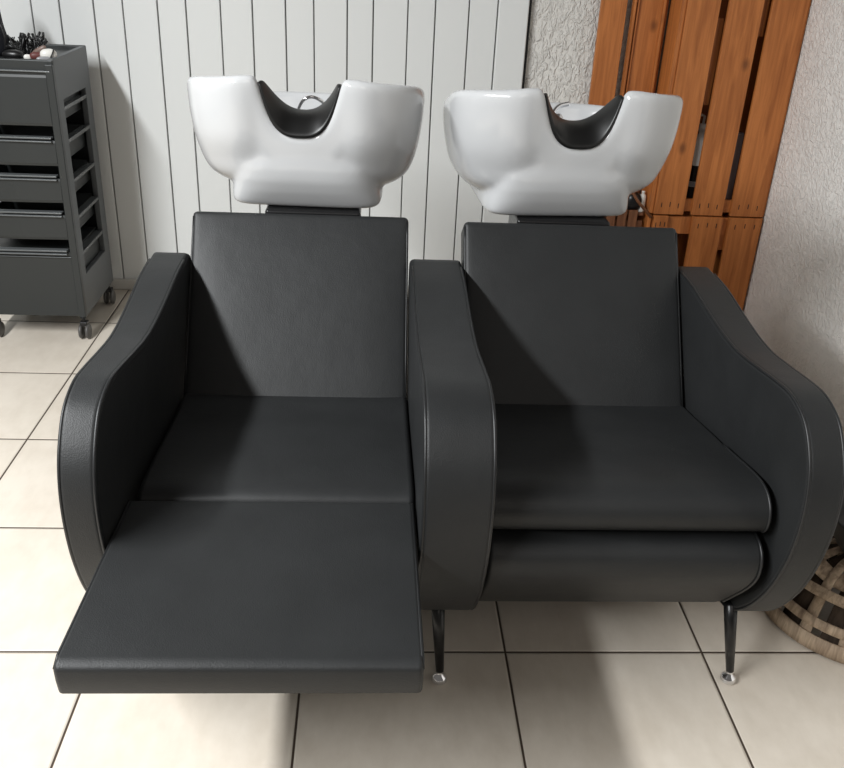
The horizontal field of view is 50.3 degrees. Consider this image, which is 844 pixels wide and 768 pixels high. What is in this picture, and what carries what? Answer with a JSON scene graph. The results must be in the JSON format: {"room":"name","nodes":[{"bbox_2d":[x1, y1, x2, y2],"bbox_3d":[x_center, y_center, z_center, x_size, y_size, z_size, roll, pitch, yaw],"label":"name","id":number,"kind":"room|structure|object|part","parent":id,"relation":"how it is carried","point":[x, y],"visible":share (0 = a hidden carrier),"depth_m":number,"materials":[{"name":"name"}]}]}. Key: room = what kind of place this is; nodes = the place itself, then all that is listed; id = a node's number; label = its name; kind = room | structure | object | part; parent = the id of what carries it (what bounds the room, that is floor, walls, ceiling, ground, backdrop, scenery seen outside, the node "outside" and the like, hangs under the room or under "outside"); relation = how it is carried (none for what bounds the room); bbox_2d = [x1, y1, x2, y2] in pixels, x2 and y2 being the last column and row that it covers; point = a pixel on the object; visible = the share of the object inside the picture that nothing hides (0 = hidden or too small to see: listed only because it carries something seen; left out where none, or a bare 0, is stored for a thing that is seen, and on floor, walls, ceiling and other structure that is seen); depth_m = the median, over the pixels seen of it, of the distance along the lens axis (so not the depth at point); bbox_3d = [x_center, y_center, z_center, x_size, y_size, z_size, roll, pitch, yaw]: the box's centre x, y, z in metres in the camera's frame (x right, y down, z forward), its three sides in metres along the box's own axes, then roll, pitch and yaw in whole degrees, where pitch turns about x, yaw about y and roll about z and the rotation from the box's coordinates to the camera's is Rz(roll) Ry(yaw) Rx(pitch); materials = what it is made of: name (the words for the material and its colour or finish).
{"room":"salon","nodes":[
{"label":"salon","id":0,"kind":"room"},
{"bbox_2d":[0,289,843,767],"bbox_3d":[-0.929,0.775,1.656,5.036,0.080,5.300,1,27,-3],"label":"floor","id":1,"kind":"structure","parent":0,"point":[529,684],"depth_m":1.91,"materials":[{"name":"beige tile"}]},
{"bbox_2d":[0,43,115,338],"bbox_3d":[-1.425,-0.706,3.332,0.374,1.002,0.419,1,27,-3],"label":"trolley","id":2,"kind":"object","parent":1,"relation":"on","point":[55,258],"visible":1,"depth_m":3.26,"materials":[{"name":"grey plastic"}]},
{"bbox_2d":[0,12,9,55],"bbox_3d":[-1.469,-1.218,3.053,0.117,0.190,0.146,-7,29,-19],"label":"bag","id":3,"kind":"object","parent":2,"relation":"on","point":[4,40],"visible":0.84,"depth_m":3.05,"materials":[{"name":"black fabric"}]},
{"bbox_2d":[2,49,23,58],"bbox_3d":[-1.364,-1.099,3.000,0.070,0.031,0.044,1,27,-3],"label":"roller","id":4,"kind":"object","parent":2,"relation":"on","point":[10,53],"visible":0.79,"depth_m":2.98,"materials":[{"name":"black plastic"}]},
{"bbox_2d":[7,35,18,47],"bbox_3d":[-1.405,-1.173,3.106,0.056,0.061,0.038,1,27,-3],"label":"hair clip","id":5,"kind":"object","parent":2,"relation":"on","point":[12,40],"visible":0.65,"depth_m":3.09,"materials":[{"name":"black plastic"}]},
{"bbox_2d":[5,43,27,54],"bbox_3d":[-1.366,-1.125,3.031,0.039,0.046,0.066,18,31,27],"label":"hair clip","id":6,"kind":"object","parent":2,"relation":"on","point":[9,46],"visible":0.7,"depth_m":3.02,"materials":[{"name":"black plastic"}]},
{"bbox_2d":[17,33,25,49],"bbox_3d":[-1.365,-1.159,3.067,0.036,0.072,0.030,11,28,15],"label":"hair clip","id":7,"kind":"object","parent":2,"relation":"on","point":[22,38],"visible":0.8,"depth_m":3.05,"materials":[{"name":"black plastic"}]},
{"bbox_2d":[19,32,30,51],"bbox_3d":[-1.365,-1.170,3.092,0.034,0.070,0.040,5,27,5],"label":"hair clip","id":8,"kind":"object","parent":2,"relation":"on","point":[20,32],"visible":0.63,"depth_m":3.09,"materials":[{"name":"black plastic"}]},
{"bbox_2d":[24,36,33,52],"bbox_3d":[-1.348,-1.164,3.088,0.036,0.064,0.056,1,27,-3],"label":"hair clip","id":9,"kind":"object","parent":2,"relation":"on","point":[26,39],"visible":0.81,"depth_m":3.07,"materials":[{"name":"black plastic"}]},
{"bbox_2d":[25,33,35,53],"bbox_3d":[-1.335,-1.159,3.069,0.034,0.073,0.029,-14,31,-30],"label":"hair clip","id":10,"kind":"object","parent":2,"relation":"on","point":[28,34],"visible":0.91,"depth_m":3.06,"materials":[{"name":"black plastic"}]},
{"bbox_2d":[31,38,47,52],"bbox_3d":[-1.304,-1.148,3.067,0.063,0.059,0.037,1,27,-3],"label":"hair clip","id":11,"kind":"object","parent":2,"relation":"on","point":[44,42],"visible":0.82,"depth_m":3.06,"materials":[{"name":"black plastic"}]},
{"bbox_2d":[33,45,45,51],"bbox_3d":[-1.296,-1.129,3.044,0.050,0.033,0.016,1,27,-3],"label":"shaver","id":12,"kind":"object","parent":2,"relation":"on","point":[40,48],"visible":0.57,"depth_m":3.04,"materials":[{"name":"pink plastic"}]},
{"bbox_2d":[23,49,56,58],"bbox_3d":[-1.277,-1.104,3.012,0.105,0.038,0.040,1,27,-3],"label":"hair clipper","id":13,"kind":"object","parent":2,"relation":"on","point":[51,53],"visible":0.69,"depth_m":3.00,"materials":[{"name":"white plastic"}]},
{"bbox_3d":[-1.317,-1.092,3.005,0.026,0.018,0.016,-11,30,-25],"label":"blade","id":14,"kind":"part","parent":13,"relation":"part of","materials":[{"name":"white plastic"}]},
{"bbox_2d":[36,31,43,44],"bbox_3d":[-1.329,-1.187,3.126,0.038,0.072,0.032,1,27,-3],"label":"hair clip","id":15,"kind":"object","parent":2,"relation":"on","point":[39,32],"visible":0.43,"depth_m":3.12,"materials":[{"name":"black plastic"}]},
{"bbox_2d":[36,34,44,46],"bbox_3d":[-1.311,-1.168,3.092,0.034,0.070,0.040,-12,31,-27],"label":"hair clip","id":16,"kind":"object","parent":2,"relation":"on","point":[42,37],"visible":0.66,"depth_m":3.07,"materials":[{"name":"black plastic"}]},
{"bbox_3d":[-1.412,-1.024,3.149,0.311,0.165,0.338,1,27,-3],"label":"drawer","id":17,"kind":"part","parent":2,"relation":"part of","materials":[{"name":"grey plastic"}]},
{"bbox_3d":[-1.419,-0.869,3.228,0.311,0.086,0.338,1,27,-3],"label":"drawer","id":18,"kind":"part","parent":2,"relation":"part of","materials":[{"name":"grey plastic"}]},
{"bbox_2d":[36,56,50,59],"bbox_3d":[-1.255,-1.078,2.986,0.048,0.018,0.018,-15,32,-31],"label":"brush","id":19,"kind":"object","parent":2,"relation":"on","point":[40,57],"visible":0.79,"depth_m":2.98,"materials":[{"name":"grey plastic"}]},
{"bbox_2d":[0,43,86,74],"bbox_3d":[-1.409,-1.134,3.131,0.365,0.057,0.390,1,27,-3],"label":"tray","id":20,"kind":"object","parent":2,"relation":"on","point":[70,59],"depth_m":3.01,"materials":[{"name":"grey plastic"}]},
{"bbox_3d":[-1.425,-0.752,3.287,0.311,0.085,0.338,1,27,-3],"label":"drawer","id":21,"kind":"part","parent":2,"relation":"part of","materials":[{"name":"grey plastic"}]},
{"bbox_3d":[-1.431,-0.634,3.346,0.311,0.090,0.338,1,27,-3],"label":"drawer","id":22,"kind":"part","parent":2,"relation":"part of","materials":[{"name":"grey plastic"}]},
{"bbox_3d":[-1.436,-0.542,3.398,0.311,0.025,0.330,1,27,-3],"label":"drawer","id":23,"kind":"part","parent":2,"relation":"part of","materials":[{"name":"grey plastic"}]},
{"bbox_3d":[-1.249,-0.654,3.167,0.026,0.897,0.024,1,27,-3],"label":"corner post","id":24,"kind":"part","parent":2,"relation":"part of","materials":[{"name":"grey plastic"}]},
{"bbox_3d":[-1.255,-0.747,3.337,0.020,0.915,0.387,1,27,-3],"label":"panel","id":25,"kind":"part","parent":2,"relation":"part of","materials":[{"name":"grey plastic"}]},
{"bbox_3d":[-1.437,-0.812,3.499,0.325,0.860,0.015,1,27,-3],"label":"panel","id":26,"kind":"part","parent":2,"relation":"part of","materials":[{"name":"black plastic"}]},
{"bbox_2d":[52,75,843,693],"bbox_3d":[0.041,-0.039,2.026,1.368,1.122,1.681,1,27,-3],"label":"chair","id":27,"kind":"object","parent":1,"relation":"on","point":[285,447],"visible":1,"depth_m":1.86,"materials":[{"name":"black leather"}]},
{"bbox_3d":[-0.599,0.104,1.946,0.086,0.553,0.876,1,27,-3],"label":"armrest","id":28,"kind":"part","parent":27,"relation":"part of","materials":[{"name":"black leather"}]},
{"bbox_2d":[137,393,413,503],"bbox_3d":[-0.291,0.157,1.962,0.526,0.139,0.516,1,27,-3],"label":"seat cushion","id":29,"kind":"object","parent":27,"relation":"on","point":[215,448],"depth_m":1.86,"materials":[{"name":"black leather"}]},
{"bbox_3d":[-0.300,-0.171,2.199,0.526,0.430,0.350,1,27,-3],"label":"backrest","id":30,"kind":"part","parent":27,"relation":"part of","materials":[{"name":"black leather"}]},
{"bbox_2d":[187,75,424,207],"bbox_3d":[-0.291,-0.668,2.342,0.587,0.316,0.519,1,27,-3],"label":"basin","id":31,"kind":"object","parent":27,"relation":"in","point":[340,148],"depth_m":2.14,"materials":[{"name":"white ceramic"}]},
{"bbox_3d":[0.031,0.527,1.883,0.029,0.182,0.038,-12,31,-27],"label":"leg","id":32,"kind":"part","parent":27,"relation":"part of","materials":[{"name":"black metal"}]},
{"bbox_3d":[0.038,0.116,1.984,0.126,0.553,0.876,1,27,-3],"label":"armrest","id":33,"kind":"part","parent":27,"relation":"part of","materials":[{"name":"black leather"}]},
{"bbox_2d":[443,88,682,215],"bbox_3d":[0.348,-0.648,2.366,0.589,0.316,0.524,1,27,-3],"label":"basin","id":34,"kind":"object","parent":27,"relation":"in","point":[521,152],"depth_m":2.16,"materials":[{"name":"white ceramic"}]},
{"bbox_3d":[0.361,-0.147,2.198,0.528,0.427,0.344,1,27,-3],"label":"backrest","id":35,"kind":"part","parent":27,"relation":"part of","materials":[{"name":"black leather"}]},
{"bbox_2d":[493,404,768,531],"bbox_3d":[0.373,0.139,1.918,0.532,0.132,0.571,1,27,-3],"label":"seat cushion","id":36,"kind":"object","parent":27,"relation":"on","point":[561,467],"depth_m":1.73,"materials":[{"name":"black leather"}]},
{"bbox_3d":[0.654,0.540,1.919,0.055,0.184,0.029,14,29,20],"label":"leg","id":37,"kind":"part","parent":27,"relation":"part of","materials":[{"name":"black metal"}]},
{"bbox_3d":[0.680,0.128,2.023,0.087,0.553,0.876,1,27,-3],"label":"armrest","id":38,"kind":"part","parent":27,"relation":"part of","materials":[{"name":"black leather"}]},
{"bbox_2d":[588,0,627,105],"bbox_3d":[0.711,-1.035,3.638,0.100,1.500,0.022,1,27,-3],"label":"wooden plank","id":39,"kind":"object","parent":1,"relation":"on","point":[612,13],"visible":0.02,"depth_m":3.50,"materials":[{"name":"brown wood"}]},
{"bbox_2d":[605,210,643,226],"bbox_3d":[0.771,-0.528,3.800,0.248,0.455,0.105,1,27,-3],"label":"wooden crate","id":40,"kind":"object","parent":1,"relation":"on","point":[629,218],"visible":0.16,"depth_m":3.67,"materials":[{"name":"brown wood"}]},
{"bbox_3d":[0.779,-0.652,3.697,0.248,0.050,0.011,1,27,-3],"label":"rail","id":41,"kind":"part","parent":40,"relation":"part of","materials":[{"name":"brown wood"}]},
{"bbox_2d":[627,192,641,209],"bbox_3d":[0.863,-0.748,3.679,0.070,0.078,0.060,1,27,-3],"label":"jar","id":42,"kind":"object","parent":40,"relation":"on","point":[632,204],"visible":0.58,"depth_m":3.65,"materials":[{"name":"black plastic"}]},
{"bbox_2d":[638,190,645,211],"bbox_3d":[0.900,-0.747,3.676,0.028,0.085,0.028,1,27,-3],"label":"bottle","id":43,"kind":"object","parent":40,"relation":"on","point":[643,195],"visible":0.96,"depth_m":3.66,"materials":[{"name":"white plastic"}]},
{"bbox_2d":[620,0,668,192],"bbox_3d":[0.853,-1.029,3.639,0.137,1.500,0.040,1,27,-3],"label":"wooden plank","id":44,"kind":"object","parent":1,"relation":"on","point":[648,18],"visible":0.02,"depth_m":3.49,"materials":[{"name":"brown wood"}]},
{"bbox_2d":[637,211,762,310],"bbox_3d":[1.144,-0.519,3.831,0.476,0.444,0.179,1,27,-3],"label":"wooden pallet","id":45,"kind":"object","parent":1,"relation":"on","point":[725,244],"visible":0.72,"depth_m":3.71,"materials":[{"name":"brown wood"}]},
{"bbox_2d":[632,193,651,218],"bbox_3d":[0.876,-0.733,3.615,0.117,0.131,0.018,5,27,4],"label":"wooden stick","id":46,"kind":"object","parent":45,"relation":"on","point":[633,194],"visible":0.69,"depth_m":3.62,"materials":[{"name":"brown wood"}]},
{"bbox_2d":[641,0,810,216],"bbox_3d":[1.177,-1.191,3.493,0.476,1.051,0.174,1,27,-3],"label":"wooden pallet","id":47,"kind":"object","parent":45,"relation":"on","point":[733,63],"visible":0.98,"depth_m":3.45,"materials":[{"name":"brown wood"}]},
{"bbox_2d":[686,114,705,197],"bbox_3d":[1.106,-0.912,3.615,0.058,0.339,0.057,1,27,-3],"label":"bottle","id":48,"kind":"object","parent":47,"relation":"on","point":[699,142],"visible":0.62,"depth_m":3.59,"materials":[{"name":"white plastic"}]},
{"bbox_2d":[725,131,743,198],"bbox_3d":[1.243,-0.879,3.633,0.052,0.276,0.050,1,27,-3],"label":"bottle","id":49,"kind":"object","parent":47,"relation":"on","point":[740,138],"visible":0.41,"depth_m":3.61,"materials":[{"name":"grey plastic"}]},
{"bbox_2d":[765,535,843,663],"bbox_3d":[1.047,0.461,2.158,0.434,0.193,0.434,1,27,-3],"label":"wicker basket","id":50,"kind":"object","parent":1,"relation":"on","point":[799,616],"visible":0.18,"depth_m":2.06,"materials":[{"name":"beige wicker"}]},
{"bbox_2d":[834,496,843,551],"bbox_3d":[1.068,0.283,2.035,0.264,0.237,0.264,1,27,-3],"label":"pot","id":51,"kind":"object","parent":50,"relation":"on","point":[839,531],"visible":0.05,"depth_m":2.05,"materials":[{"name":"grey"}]},
{"bbox_2d":[524,0,670,193],"bbox_3d":[-0.985,-1.643,3.343,5.036,2.700,0.100,1,27,-3],"label":"wall","id":52,"kind":"structure","parent":0,"point":[562,33],"depth_m":3.53,"materials":[{"name":"paint"}]},
{"bbox_2d":[110,278,136,289],"bbox_3d":[-1.608,-0.435,3.836,3.698,0.048,0.024,1,27,-3],"label":"baseboard","id":53,"kind":"structure","parent":52,"relation":"attached to","point":[118,284],"depth_m":3.84,"materials":[{"name":"grey tile"}]},
{"bbox_2d":[0,0,531,278],"bbox_3d":[-1.492,-1.623,3.254,3.842,2.700,0.029,1,27,-3],"label":"panelling","id":54,"kind":"object","parent":52,"relation":"attached to","point":[142,55],"visible":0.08,"depth_m":3.49,"materials":[{"name":"white"}]},
{"bbox_2d":[482,0,529,222],"bbox_3d":[0.357,-1.585,3.360,0.116,2.700,0.030,1,27,-3],"label":"trim","id":55,"kind":"structure","parent":52,"relation":"attached to","point":[512,23],"depth_m":3.49,"materials":[{"name":"white"}]},
{"bbox_2d":[743,0,843,427],"bbox_3d":[1.557,-0.803,1.934,0.100,2.700,3.400,1,27,-3],"label":"wall","id":56,"kind":"structure","parent":0,"point":[794,300],"depth_m":3.29,"materials":[{"name":"white paint"}]}
]}

